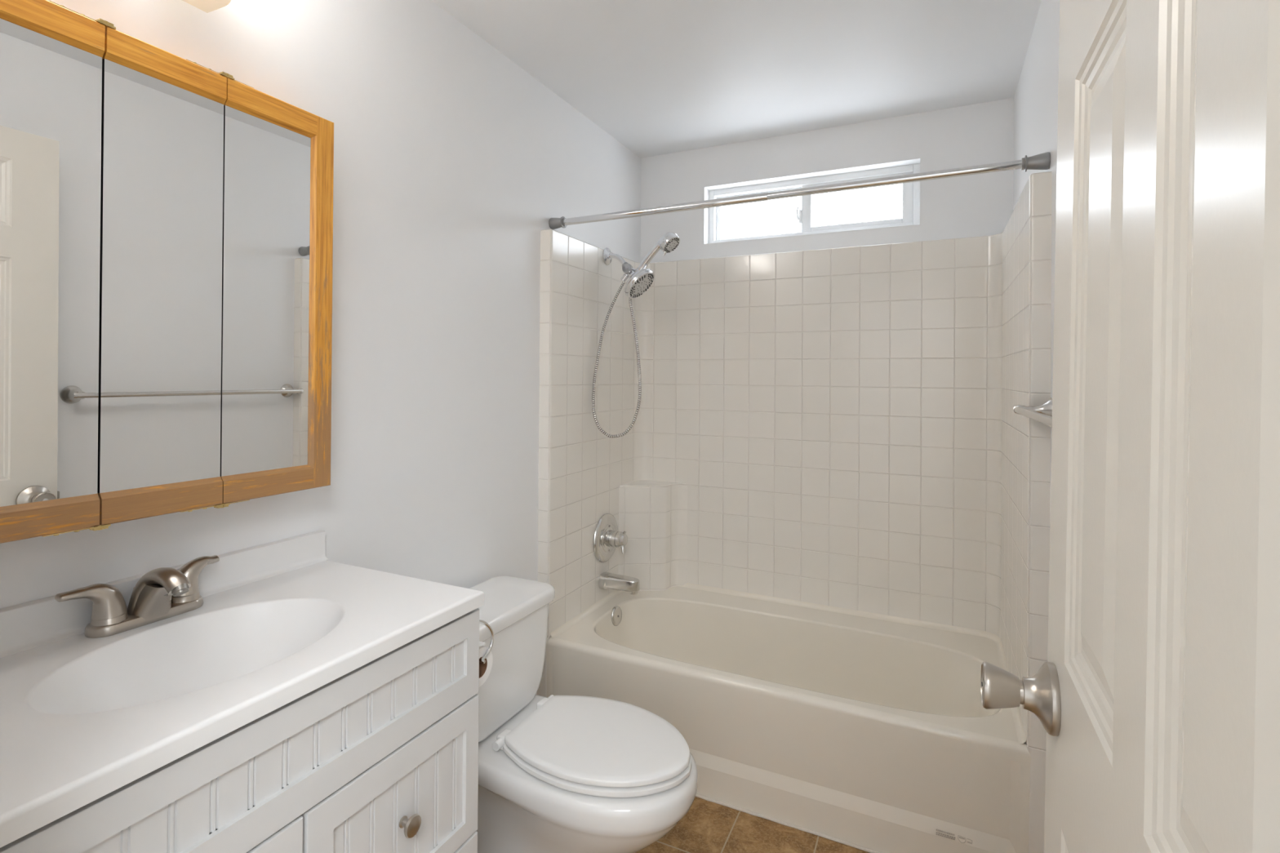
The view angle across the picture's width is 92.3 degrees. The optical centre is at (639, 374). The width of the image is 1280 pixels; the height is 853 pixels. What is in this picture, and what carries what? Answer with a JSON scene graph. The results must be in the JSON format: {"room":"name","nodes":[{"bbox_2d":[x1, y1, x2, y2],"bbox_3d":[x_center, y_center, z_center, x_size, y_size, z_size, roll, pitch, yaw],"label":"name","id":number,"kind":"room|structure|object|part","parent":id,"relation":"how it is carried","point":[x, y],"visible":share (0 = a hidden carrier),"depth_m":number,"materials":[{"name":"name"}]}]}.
{"room":"bathroom","nodes":[
{"label":"bathroom","id":0,"kind":"room"},
{"bbox_2d":[0,0,640,694],"bbox_3d":[-0.572,0.135,1.849,0.100,2.344,2.706,0,0,26],"label":"wall","id":1,"kind":"structure","parent":0,"point":[452,160],"depth_m":1.65,"materials":[{"name":"white paint"}]},
{"bbox_2d":[0,0,333,543],"bbox_3d":[-0.835,-0.152,1.051,0.110,0.784,0.620,0,0,26],"label":"medicine cabinet","id":2,"kind":"object","parent":1,"relation":"attached to","point":[166,218],"visible":1,"depth_m":1.00,"materials":[{"name":"brown wood"}]},
{"bbox_2d":[0,17,102,506],"bbox_3d":[-0.872,-0.153,0.872,0.005,0.679,0.170,0,0,26],"label":"mirror","id":3,"kind":"object","parent":2,"relation":"attached to","point":[51,76],"depth_m":0.89,"materials":[{"name":"silver metal"}]},
{"bbox_3d":[-0.882,-0.153,0.851,0.020,0.772,0.218,0,0,26],"label":"mirror door","id":4,"kind":"part","parent":2,"relation":"part of","materials":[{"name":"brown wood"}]},
{"bbox_2d":[97,58,223,493],"bbox_3d":[-0.796,-0.152,1.032,0.005,0.679,0.177,0,0,26],"label":"mirror","id":5,"kind":"object","parent":2,"relation":"attached to","point":[161,131],"depth_m":1.02,"materials":[{"name":"silver metal"}]},
{"bbox_3d":[-0.796,-0.152,1.032,0.020,0.772,0.178,0,0,26],"label":"mirror door","id":6,"kind":"part","parent":2,"relation":"part of","materials":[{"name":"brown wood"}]},
{"bbox_2d":[220,105,311,476],"bbox_3d":[-0.720,-0.151,1.191,0.005,0.679,0.172,0,0,26],"label":"mirror","id":7,"kind":"object","parent":2,"relation":"attached to","point":[265,156],"depth_m":1.18,"materials":[{"name":"silver metal"}]},
{"bbox_3d":[-0.709,-0.150,1.212,0.020,0.772,0.220,0,0,26],"label":"mirror door","id":8,"kind":"part","parent":2,"relation":"part of","materials":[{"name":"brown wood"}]},
{"bbox_2d":[182,0,231,13],"bbox_3d":[-0.857,-0.768,0.980,0.125,0.291,0.362,0,0,26],"label":"vanity light","id":9,"kind":"object","parent":1,"relation":"attached to","point":[206,6],"visible":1,"depth_m":1.13,"materials":[{"name":"white glass"}]},
{"bbox_2d":[548,151,1050,229],"bbox_3d":[0.358,-0.545,1.902,1.524,0.043,0.043,0,0,27],"label":"shower curtain rod","id":10,"kind":"object","parent":1,"relation":"attached to","point":[1042,161],"visible":0.99,"depth_m":1.81,"materials":[{"name":"silver metal"}]},
{"bbox_2d":[431,0,1041,158],"bbox_3d":[0.162,-1.073,1.486,1.724,0.080,2.666,0,0,26],"label":"ceiling","id":11,"kind":"structure","parent":0,"point":[659,77],"depth_m":2.00,"materials":[{"name":"white paint"}]},
{"bbox_2d":[635,796,868,852],"bbox_3d":[0.143,1.351,1.476,1.724,0.080,2.666,0,0,26],"label":"floor","id":12,"kind":"structure","parent":0,"point":[707,827],"depth_m":1.74,"materials":[{"name":"tile"}]},
{"bbox_2d":[0,608,479,852],"bbox_3d":[-0.676,0.875,0.955,0.483,0.856,0.750,0,0,26],"label":"vanity cabinet","id":13,"kind":"object","parent":12,"relation":"on","point":[381,757],"visible":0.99,"depth_m":0.92,"materials":[{"name":"white paint"}]},
{"bbox_2d":[0,529,484,848],"bbox_3d":[-0.681,0.452,0.958,0.474,0.196,0.758,0,0,26],"label":"sink","id":14,"kind":"object","parent":13,"relation":"in","point":[82,718],"visible":0.98,"depth_m":0.94,"materials":[{"name":"white ceramic"}]},
{"bbox_2d":[54,555,219,638],"bbox_3d":[-0.839,0.370,1.042,0.189,0.093,0.161,1,0,-25],"label":"faucet","id":15,"kind":"object","parent":14,"relation":"on","point":[161,593],"visible":1,"depth_m":1.01,"materials":[{"name":"silver metal"}]},
{"bbox_3d":[-0.872,0.363,0.978,0.045,0.055,0.091,0,0,26],"label":"handle","id":16,"kind":"part","parent":15,"relation":"part of","materials":[{"name":"silver metal"}]},
{"bbox_3d":[-0.804,0.368,1.031,0.127,0.088,0.062,0,0,26],"label":"spout","id":17,"kind":"part","parent":15,"relation":"part of","materials":[{"name":"silver metal"}]},
{"bbox_3d":[-0.807,0.363,1.113,0.045,0.058,0.078,0,0,26],"label":"handle","id":18,"kind":"part","parent":15,"relation":"part of","materials":[{"name":"silver metal"}]},
{"bbox_3d":[-0.566,0.887,0.699,0.020,0.530,0.377,0,0,26],"label":"door","id":19,"kind":"part","parent":13,"relation":"part of","materials":[{"name":"white paint"}]},
{"bbox_3d":[-0.402,0.756,1.039,0.020,0.262,0.365,0,0,26],"label":"drawer","id":20,"kind":"part","parent":13,"relation":"part of","materials":[{"name":"white paint"}]},
{"bbox_3d":[-0.387,0.756,1.032,0.029,0.034,0.034,0,0,26],"label":"knob","id":21,"kind":"part","parent":13,"relation":"part of","materials":[{"name":"silver metal"}]},
{"bbox_3d":[-0.404,1.024,1.038,0.020,0.263,0.365,0,0,26],"label":"drawer","id":22,"kind":"part","parent":13,"relation":"part of","materials":[{"name":"white paint"}]},
{"bbox_2d":[479,619,493,663],"bbox_3d":[-0.371,0.534,1.270,0.128,0.111,0.084,0,0,26],"label":"paper holder","id":23,"kind":"object","parent":13,"relation":"attached to","point":[482,660],"visible":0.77,"depth_m":1.27,"materials":[{"name":"silver metal"}]},
{"bbox_2d":[479,641,493,687],"bbox_3d":[-0.368,0.596,1.276,0.106,0.087,0.080,0,0,26],"label":"toilet paper roll","id":24,"kind":"object","parent":23,"relation":"on","point":[485,668],"visible":0.23,"depth_m":1.27,"materials":[{"name":"white paper"}]},
{"bbox_2d":[469,576,697,852],"bbox_3d":[-0.209,0.968,1.577,0.740,0.682,0.479,0,0,26],"label":"toilet","id":25,"kind":"object","parent":12,"relation":"on","point":[557,774],"visible":0.87,"depth_m":1.47,"materials":[{"name":"white ceramic"}]},
{"bbox_3d":[-0.440,0.647,1.682,0.230,0.042,0.464,0,0,26],"label":"tank lid","id":26,"kind":"part","parent":25,"relation":"part of","materials":[{"name":"white ceramic"}]},
{"bbox_3d":[-0.441,0.796,1.681,0.208,0.262,0.432,0,0,26],"label":"tank","id":27,"kind":"part","parent":25,"relation":"part of","materials":[{"name":"white ceramic"}]},
{"bbox_3d":[-0.170,1.121,1.549,0.643,0.376,0.365,0,0,26],"label":"bowl","id":28,"kind":"part","parent":25,"relation":"part of","materials":[{"name":"white ceramic"}]},
{"bbox_3d":[-0.089,0.922,1.512,0.451,0.021,0.335,0,0,26],"label":"seat","id":29,"kind":"part","parent":25,"relation":"part of","materials":[{"name":"white plastic"}]},
{"bbox_3d":[-0.088,0.900,1.512,0.444,0.024,0.330,0,0,26],"label":"lid","id":30,"kind":"part","parent":25,"relation":"part of","materials":[{"name":"white plastic"}]},
{"bbox_2d":[536,171,1051,852],"bbox_3d":[0.504,0.405,2.220,1.524,1.823,0.822,0,0,26],"label":"bathtub surround","id":31,"kind":"object","parent":12,"relation":"on","point":[827,489],"visible":0.9,"depth_m":2.30,"materials":[{"name":"white tile"}]},
{"bbox_2d":[593,513,627,562],"bbox_3d":[-0.098,0.673,2.506,0.101,0.197,0.197,0,0,26],"label":"shower valve","id":32,"kind":"object","parent":31,"relation":"attached to","point":[606,537],"visible":1,"depth_m":2.48,"materials":[{"name":"silver metal"}]},
{"bbox_3d":[-0.100,0.673,2.508,0.064,0.068,0.068,0,0,26],"label":"handle","id":33,"kind":"part","parent":32,"relation":"part of","materials":[{"name":"silver metal"}]},
{"bbox_3d":[-0.067,0.681,2.492,0.026,0.089,0.055,0,0,12],"label":"lever","id":34,"kind":"part","parent":32,"relation":"part of","materials":[{"name":"silver metal"}]},
{"bbox_2d":[611,605,622,626],"bbox_3d":[-0.094,0.965,2.451,0.020,0.075,0.076,0,0,26],"label":"overflow plate","id":35,"kind":"object","parent":31,"relation":"attached to","point":[616,615],"visible":1,"depth_m":2.44,"materials":[{"name":"silver metal"}]},
{"bbox_2d":[599,572,639,594],"bbox_3d":[-0.078,0.843,2.475,0.166,0.062,0.062,0,0,26],"label":"tub spout","id":36,"kind":"object","parent":31,"relation":"attached to","point":[606,580],"visible":1,"depth_m":2.45,"materials":[{"name":"silver metal"}]},
{"bbox_2d":[629,591,638,594],"bbox_3d":[-0.025,0.867,2.449,0.036,0.012,0.036,0,0,26],"label":"outlet","id":37,"kind":"object","parent":36,"relation":"attached to","point":[631,593],"depth_m":2.43,"materials":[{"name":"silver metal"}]},
{"bbox_2d":[602,247,654,298],"bbox_3d":[-0.050,-0.411,2.458,0.219,0.217,0.142,0,0,26],"label":"shower","id":38,"kind":"object","parent":31,"relation":"attached to","point":[638,282],"visible":1,"depth_m":2.44,"materials":[{"name":"silver metal"}]},
{"bbox_3d":[-0.090,-0.464,2.505,0.090,0.063,0.022,0,0,30],"label":"arm","id":39,"kind":"part","parent":38,"relation":"part of","materials":[{"name":"silver metal"}]},
{"bbox_2d":[620,273,628,281],"bbox_3d":[-0.058,-0.393,2.477,0.042,0.045,0.027,0,0,26],"label":"outlet","id":40,"kind":"object","parent":38,"relation":"attached to","point":[625,276],"depth_m":2.47,"materials":[{"name":"silver metal"}]},
{"bbox_3d":[-0.049,-0.421,2.462,0.041,0.041,0.033,0,0,26],"label":"diverter knob","id":41,"kind":"part","parent":38,"relation":"part of","materials":[{"name":"silver metal"}]},
{"bbox_2d":[591,231,679,438],"bbox_3d":[-0.013,-0.151,2.410,0.333,0.800,0.121,0,0,13],"label":"shower","id":42,"kind":"object","parent":31,"relation":"hanging from","point":[668,242],"visible":0.91,"depth_m":2.40,"materials":[{"name":"silver metal"}]},
{"bbox_3d":[0.047,-0.469,2.422,0.139,0.146,0.045,0,0,26],"label":"handle","id":43,"kind":"part","parent":42,"relation":"part of","materials":[{"name":"silver metal"}]},
{"bbox_2d":[618,480,687,591],"bbox_3d":[0.042,0.711,2.693,0.285,0.457,0.216,0,0,26],"label":"corner shelf","id":44,"kind":"object","parent":31,"relation":"attached to","point":[653,513],"depth_m":2.65,"materials":[{"name":"beige tile"}]},
{"bbox_2d":[546,582,1031,852],"bbox_3d":[0.483,1.118,2.184,1.451,0.396,0.748,0,0,26],"label":"tub","id":45,"kind":"object","parent":31,"relation":"in","point":[870,728],"depth_m":1.91,"materials":[{"name":"white"}]},
{"bbox_2d":[695,793,882,852],"bbox_3d":[0.317,1.311,1.843,1.420,0.009,0.012,0,0,26],"label":"trim","id":46,"kind":"structure","parent":45,"relation":"attached to","point":[785,824],"depth_m":1.79,"materials":[{"name":"beige"}]},
{"bbox_2d":[640,97,1013,262],"bbox_3d":[0.714,0.148,2.656,1.524,2.344,0.140,0,0,26],"label":"wall","id":47,"kind":"structure","parent":0,"point":[977,205],"depth_m":2.49,"materials":[{"name":"white paint"}]},
{"bbox_2d":[703,157,920,244],"bbox_3d":[0.706,-0.717,2.622,0.896,0.263,0.062,0,0,26],"label":"trim","id":48,"kind":"structure","parent":47,"relation":"attached to","point":[913,161],"depth_m":2.62,"materials":[{"name":"white paint"}]},
{"bbox_2d":[708,163,919,243],"bbox_3d":[0.734,-0.716,2.681,0.894,0.261,0.087,0,0,26],"label":"window","id":49,"kind":"structure","parent":47,"relation":"in","point":[911,191],"depth_m":2.63,"materials":[{"name":"white plastic"}]},
{"bbox_3d":[0.543,-0.713,2.781,0.406,0.213,0.018,0,0,26],"label":"fixed frame","id":50,"kind":"part","parent":49,"relation":"part of","materials":[{"name":"white plastic"}]},
{"bbox_3d":[0.544,-0.712,2.780,0.382,0.191,0.004,0,0,26],"label":"pane","id":51,"kind":"part","parent":49,"relation":"part of","materials":[{"name":"clear glass"}]},
{"bbox_3d":[0.906,-0.712,2.583,0.368,0.164,0.004,0,0,26],"label":"pane","id":52,"kind":"part","parent":49,"relation":"part of","materials":[{"name":"clear glass"}]},
{"bbox_3d":[0.906,-0.711,2.583,0.443,0.221,0.022,0,0,26],"label":"sliding sash","id":53,"kind":"part","parent":49,"relation":"part of","materials":[{"name":"white glass"}]},
{"bbox_2d":[1013,0,1059,520],"bbox_3d":[0.894,0.143,1.149,0.100,2.344,2.706,0,0,26],"label":"wall","id":54,"kind":"structure","parent":0,"point":[1036,95],"depth_m":1.67,"materials":[{"name":"white paint"}]},
{"bbox_2d":[1013,397,1052,426],"bbox_3d":[0.803,0.085,1.169,0.082,0.060,0.819,0,0,26],"label":"towel bar","id":55,"kind":"object","parent":54,"relation":"attached to","point":[1042,413],"visible":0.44,"depth_m":1.46,"materials":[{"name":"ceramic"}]},
{"bbox_3d":[0.970,0.087,1.510,0.077,0.060,0.060,0,0,26],"label":"post","id":56,"kind":"part","parent":55,"relation":"part of","materials":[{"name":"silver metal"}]},
{"bbox_2d":[980,0,1279,852],"bbox_3d":[0.389,0.290,0.465,0.189,2.013,0.723,1,0,26],"label":"door","id":57,"kind":"structure","parent":54,"relation":"in","point":[1155,697],"depth_m":0.42,"materials":[{"name":"white paint"}]},
{"bbox_3d":[0.447,0.390,0.763,0.039,0.054,0.054,1,0,26],"label":"knob","id":58,"kind":"part","parent":57,"relation":"part of","materials":[{"name":"silver metal"}]}
]}

